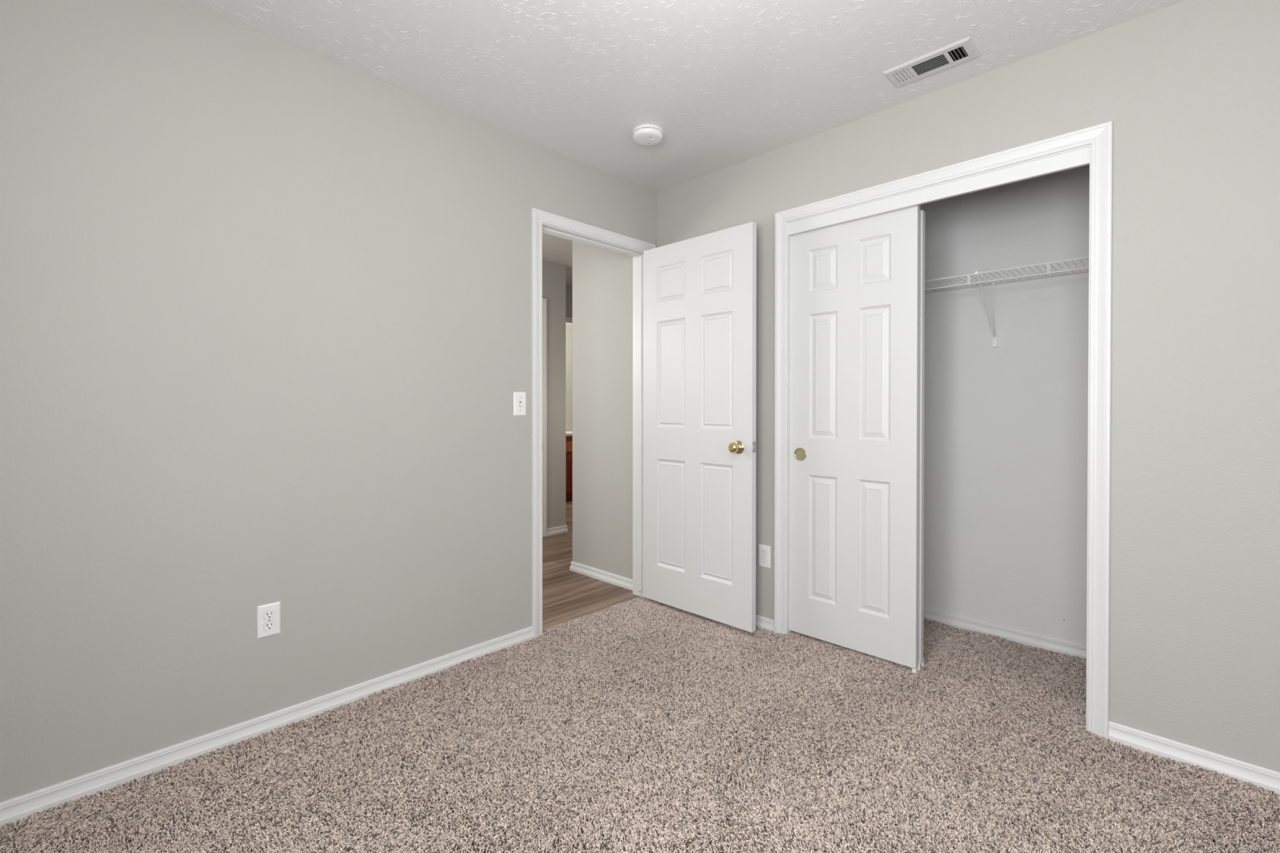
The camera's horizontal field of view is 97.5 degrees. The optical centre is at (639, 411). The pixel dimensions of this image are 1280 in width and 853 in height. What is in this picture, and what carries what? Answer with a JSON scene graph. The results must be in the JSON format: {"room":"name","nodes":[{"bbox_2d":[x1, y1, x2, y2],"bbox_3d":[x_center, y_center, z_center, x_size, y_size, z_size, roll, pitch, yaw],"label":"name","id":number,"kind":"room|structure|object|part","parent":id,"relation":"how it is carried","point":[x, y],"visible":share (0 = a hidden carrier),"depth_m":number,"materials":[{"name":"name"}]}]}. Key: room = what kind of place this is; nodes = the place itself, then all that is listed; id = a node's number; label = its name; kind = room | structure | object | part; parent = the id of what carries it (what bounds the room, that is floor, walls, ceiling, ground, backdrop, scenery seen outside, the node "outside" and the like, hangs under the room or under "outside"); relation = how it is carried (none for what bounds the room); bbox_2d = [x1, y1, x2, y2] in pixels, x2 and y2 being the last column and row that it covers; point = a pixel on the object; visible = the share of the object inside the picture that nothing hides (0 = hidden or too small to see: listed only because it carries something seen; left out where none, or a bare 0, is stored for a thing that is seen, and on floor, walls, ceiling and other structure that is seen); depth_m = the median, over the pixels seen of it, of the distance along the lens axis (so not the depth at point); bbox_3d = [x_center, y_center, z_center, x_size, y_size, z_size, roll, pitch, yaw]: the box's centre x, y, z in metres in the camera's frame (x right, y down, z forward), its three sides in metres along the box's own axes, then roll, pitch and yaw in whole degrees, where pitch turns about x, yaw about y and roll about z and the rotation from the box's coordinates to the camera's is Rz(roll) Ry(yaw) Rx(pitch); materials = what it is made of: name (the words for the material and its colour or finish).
{"room":"empty bedroom","nodes":[
{"label":"empty bedroom","id":0,"kind":"room"},
{"bbox_2d":[0,0,657,802],"bbox_3d":[-1.150,-0.050,2.218,0.115,2.540,3.465,0,1,44],"label":"wall","id":1,"kind":"structure","parent":0,"point":[265,300],"depth_m":1.91,"materials":[{"name":"grey paint"}]},
{"bbox_2d":[257,601,280,639],"bbox_3d":[-1.307,0.737,1.978,0.007,0.114,0.070,0,1,44],"label":"power outlet","id":2,"kind":"object","parent":1,"relation":"attached to","point":[268,615],"visible":1,"depth_m":1.97,"materials":[{"name":"white plastic"}]},
{"bbox_2d":[263,621,275,631],"bbox_3d":[-1.305,0.756,1.976,0.002,0.029,0.034,0,1,44],"label":"receptacle","id":3,"kind":"object","parent":2,"relation":"attached to","point":[268,625],"depth_m":1.98,"materials":[{"name":"white plastic"}]},
{"bbox_2d":[263,609,275,619],"bbox_3d":[-1.305,0.717,1.976,0.002,0.029,0.034,0,1,44],"label":"receptacle","id":4,"kind":"object","parent":2,"relation":"attached to","point":[268,614],"depth_m":1.98,"materials":[{"name":"white plastic"}]},
{"bbox_2d":[513,391,525,415],"bbox_3d":[-0.576,-0.036,2.709,0.019,0.114,0.070,0,1,44],"label":"light switch","id":5,"kind":"object","parent":1,"relation":"attached to","point":[519,397],"visible":1,"depth_m":2.71,"materials":[{"name":"white plastic"}]},
{"bbox_2d":[542,222,643,596],"bbox_3d":[-0.265,0.083,3.120,0.118,2.079,0.794,0,1,44],"label":"trim","id":6,"kind":"structure","parent":1,"relation":"attached to","point":[636,592],"depth_m":3.41,"materials":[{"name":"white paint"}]},
{"bbox_2d":[531,208,655,638],"bbox_3d":[-0.219,0.061,3.074,0.017,2.123,0.880,0,1,44],"label":"trim","id":7,"kind":"structure","parent":1,"relation":"attached to","point":[538,216],"depth_m":2.78,"materials":[{"name":"white paint"}]},
{"bbox_2d":[632,257,633,593],"bbox_3d":[-0.314,0.060,3.167,0.017,2.123,0.880,0,1,44],"label":"trim","id":8,"kind":"structure","parent":1,"relation":"attached to","point":[633,257],"depth_m":3.44,"materials":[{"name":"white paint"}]},
{"bbox_2d":[0,626,1279,827],"bbox_3d":[0.090,1.107,1.089,3.250,0.065,3.350,0,1,44],"label":"baseboard","id":9,"kind":"structure","parent":1,"relation":"attached to","point":[16,808],"depth_m":1.83,"materials":[{"name":"white paint"}]},
{"bbox_2d":[542,259,565,528],"bbox_3d":[-2.431,-0.059,3.440,0.115,2.540,4.885,0,1,44],"label":"wall","id":10,"kind":"structure","parent":0,"point":[553,274],"depth_m":5.06,"materials":[{"name":"grey paint"}]},
{"bbox_2d":[542,297,546,537],"bbox_3d":[-1.134,0.056,4.669,0.017,2.110,0.869,0,1,44],"label":"trim","id":11,"kind":"structure","parent":10,"relation":"attached to","point":[544,300],"depth_m":4.96,"materials":[{"name":"white paint"}]},
{"bbox_2d":[546,524,568,536],"bbox_3d":[-1.306,1.081,4.596,0.145,0.065,1.700,0,1,44],"label":"baseboard","id":12,"kind":"structure","parent":10,"relation":"attached to","point":[562,529],"depth_m":5.07,"materials":[{"name":"white paint"}]},
{"bbox_2d":[565,324,572,431],"bbox_3d":[-1.305,-0.086,7.248,0.120,2.540,3.100,0,1,44],"label":"wall","id":13,"kind":"structure","parent":0,"point":[568,327],"depth_m":7.52,"materials":[{"name":"grey paint"}]},
{"bbox_2d":[565,285,572,317],"bbox_3d":[-0.888,-0.077,5.999,0.115,2.540,4.300,0,1,44],"label":"wall","id":14,"kind":"structure","parent":0,"point":[568,289],"depth_m":6.03,"materials":[{"name":"grey paint"}]},
{"bbox_2d":[565,316,572,323],"bbox_3d":[-0.725,0.046,6.071,0.017,2.110,0.854,0,1,44],"label":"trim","id":15,"kind":"structure","parent":14,"relation":"attached to","point":[569,320],"depth_m":6.02,"materials":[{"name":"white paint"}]},
{"bbox_2d":[2,499,1279,852],"bbox_3d":[-0.618,1.171,3.571,7.965,0.104,7.600,0,1,44],"label":"floor","id":16,"kind":"structure","parent":0,"point":[567,594],"depth_m":3.13,"materials":[{"name":"brown wood"}]},
{"bbox_2d":[565,435,572,500],"bbox_3d":[-1.139,0.696,6.916,0.570,0.798,1.350,0,1,44],"label":"vanity cabinet","id":17,"kind":"object","parent":16,"relation":"on","point":[568,438],"visible":0.09,"depth_m":6.80,"materials":[{"name":"brown wood"}]},
{"bbox_2d":[565,431,572,435],"bbox_3d":[-1.134,0.282,6.908,0.585,0.030,1.390,0,1,44],"label":"countertop","id":18,"kind":"structure","parent":17,"relation":"on","point":[567,433],"depth_m":6.84,"materials":[{"name":"beige stone"}]},
{"bbox_3d":[-0.950,0.426,6.714,0.020,0.125,0.410,0,1,44],"label":"drawer","id":19,"kind":"part","parent":17,"relation":"part of","materials":[{"name":"orange wood"}]},
{"bbox_3d":[-0.950,0.756,6.716,0.020,0.465,0.410,0,1,44],"label":"cabinet door","id":20,"kind":"part","parent":17,"relation":"part of","materials":[{"name":"brown wood"}]},
{"bbox_2d":[0,595,1279,852],"bbox_3d":[0.318,1.127,1.646,2.885,0.023,3.699,0,1,44],"label":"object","id":21,"kind":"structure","parent":16,"relation":"on","point":[1022,670],"depth_m":1.78,"materials":[{"name":"beige carpet"}]},
{"bbox_2d":[911,657,924,673],"bbox_3d":[1.208,1.107,2.438,0.017,0.047,0.102,0,1,44],"label":"guide","id":22,"kind":"object","parent":21,"relation":"on","point":[919,667],"visible":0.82,"depth_m":2.43,"materials":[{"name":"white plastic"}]},
{"bbox_2d":[180,0,1185,286],"bbox_3d":[-0.616,-1.378,3.552,7.965,0.102,7.600,0,1,44],"label":"ceiling","id":23,"kind":"structure","parent":0,"point":[726,83],"depth_m":2.08,"materials":[{"name":"white paint"}]},
{"bbox_2d":[632,124,662,146],"bbox_3d":[0.037,-1.302,2.654,0.144,0.041,0.144,0,1,44],"label":"smoke detector","id":24,"kind":"object","parent":23,"relation":"attached to","point":[647,135],"visible":1,"depth_m":2.62,"materials":[{"name":"white plastic"}]},
{"bbox_2d":[883,36,980,87],"bbox_3d":[1.101,-1.313,2.126,0.299,0.009,0.140,0,1,44],"label":"ceiling vent","id":25,"kind":"object","parent":23,"relation":"in","point":[957,51],"visible":1,"depth_m":2.11,"materials":[{"name":"white metal"}]},
{"bbox_2d":[643,222,756,632],"bbox_3d":[0.281,0.079,3.055,0.815,2.025,0.161,0,1,44],"label":"door","id":26,"kind":"structure","parent":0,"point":[700,293],"depth_m":2.99,"materials":[{"name":"white paint"}]},
{"bbox_3d":[0.472,0.181,2.797,0.054,0.054,0.059,0,1,44],"label":"knob","id":27,"kind":"part","parent":26,"relation":"part of","materials":[{"name":"gold metal"}]},
{"bbox_3d":[0.566,0.177,2.777,0.001,0.057,0.025,0,1,44],"label":"latch plate","id":28,"kind":"part","parent":26,"relation":"part of","materials":[{"name":"silver metal"}]},
{"bbox_2d":[572,0,1279,772],"bbox_3d":[1.056,-0.051,2.537,4.140,2.540,0.150,0,1,44],"label":"wall","id":29,"kind":"structure","parent":0,"point":[1189,90],"depth_m":1.85,"materials":[{"name":"grey paint"}]},
{"bbox_2d":[569,560,632,591],"bbox_3d":[-0.192,1.087,3.768,0.675,0.065,0.180,0,1,44],"label":"baseboard","id":30,"kind":"structure","parent":29,"relation":"attached to","point":[624,582],"depth_m":3.70,"materials":[{"name":"white paint"}]},
{"bbox_2d":[758,543,770,568],"bbox_3d":[0.640,0.747,2.890,0.070,0.114,0.007,0,1,44],"label":"power outlet","id":31,"kind":"object","parent":29,"relation":"attached to","point":[764,551],"visible":1,"depth_m":2.88,"materials":[{"name":"white plastic"}]},
{"bbox_2d":[760,557,766,563],"bbox_3d":[0.638,0.766,2.888,0.034,0.029,0.002,0,1,44],"label":"receptacle","id":32,"kind":"object","parent":31,"relation":"attached to","point":[763,560],"depth_m":2.89,"materials":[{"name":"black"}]},
{"bbox_2d":[760,549,766,555],"bbox_3d":[0.638,0.727,2.888,0.034,0.029,0.002,0,1,44],"label":"receptacle","id":33,"kind":"object","parent":31,"relation":"attached to","point":[763,552],"depth_m":2.89,"materials":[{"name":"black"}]},
{"bbox_2d":[755,614,773,631],"bbox_3d":[0.385,1.092,3.126,0.819,0.065,0.030,0,1,44],"label":"baseboard","id":34,"kind":"structure","parent":29,"relation":"attached to","point":[765,623],"depth_m":2.88,"materials":[{"name":"white paint"}]},
{"bbox_2d":[789,204,919,668],"bbox_3d":[0.976,0.102,2.623,0.610,2.003,0.036,0,1,44],"label":"door","id":35,"kind":"structure","parent":29,"relation":"in","point":[855,285],"depth_m":2.58,"materials":[{"name":"white paint"}]},
{"bbox_3d":[0.793,0.213,2.780,0.065,0.065,0.003,0,1,44],"label":"finger pull","id":36,"kind":"part","parent":35,"relation":"part of","materials":[{"name":"gold metal"}]},
{"bbox_2d":[795,448,804,459],"bbox_3d":[0.794,0.213,2.781,0.050,0.050,0.001,0,1,44],"label":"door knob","id":37,"kind":"object","parent":35,"relation":"on","point":[800,453],"depth_m":2.78,"materials":[{"name":"gold metal"}]},
{"bbox_2d":[918,209,924,663],"bbox_3d":[1.016,0.112,2.655,0.607,1.968,0.033,0,1,44],"label":"door","id":38,"kind":"structure","parent":29,"relation":"in","point":[922,212],"depth_m":2.44,"materials":[{"name":"white paint"}]},
{"bbox_2d":[787,146,1089,235],"bbox_3d":[1.164,-0.904,2.388,1.179,0.057,0.017,0,1,44],"label":"trim","id":39,"kind":"structure","parent":29,"relation":"attached to","point":[1078,157],"depth_m":2.28,"materials":[{"name":"white paint"}]},
{"bbox_2d":[773,120,1112,740],"bbox_3d":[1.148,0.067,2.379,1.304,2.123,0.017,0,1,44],"label":"trim","id":40,"kind":"structure","parent":29,"relation":"attached to","point":[1100,136],"depth_m":1.96,"materials":[{"name":"white paint"}]},
{"bbox_2d":[923,607,1086,658],"bbox_3d":[1.339,1.095,2.797,2.160,0.065,0.607,0,1,44],"label":"baseboard","id":41,"kind":"structure","parent":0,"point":[1021,637],"depth_m":2.74,"materials":[{"name":"white paint"}]},
{"bbox_2d":[920,164,1089,645],"bbox_3d":[1.606,-0.054,3.033,2.240,2.540,0.116,0,1,44],"label":"wall","id":42,"kind":"structure","parent":0,"point":[1006,425],"depth_m":2.75,"materials":[{"name":"paint"}]},
{"bbox_2d":[924,256,1088,346],"bbox_3d":[1.442,-0.482,2.890,2.148,0.322,0.315,0,1,44],"label":"wire shelf","id":43,"kind":"object","parent":42,"relation":"attached to","point":[995,343],"visible":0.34,"depth_m":2.60,"materials":[{"name":"white metal"}]},
{"bbox_3d":[1.441,-0.631,2.888,2.148,0.005,0.005,0,1,44],"label":"rail","id":44,"kind":"part","parent":43,"relation":"part of","materials":[{"name":"white metal"}]},
{"bbox_3d":[1.337,-0.593,2.783,2.148,0.006,0.006,0,1,44],"label":"lip rail","id":45,"kind":"part","parent":43,"relation":"part of","materials":[{"name":"white metal"}]},
{"bbox_3d":[1.337,-0.634,2.783,2.148,0.006,0.006,0,1,44],"label":"rail","id":46,"kind":"part","parent":43,"relation":"part of","materials":[{"name":"white metal"}]},
{"bbox_3d":[1.544,-0.636,2.994,2.148,0.006,0.006,0,1,44],"label":"rail","id":47,"kind":"part","parent":43,"relation":"part of","materials":[{"name":"white metal"}]}
]}

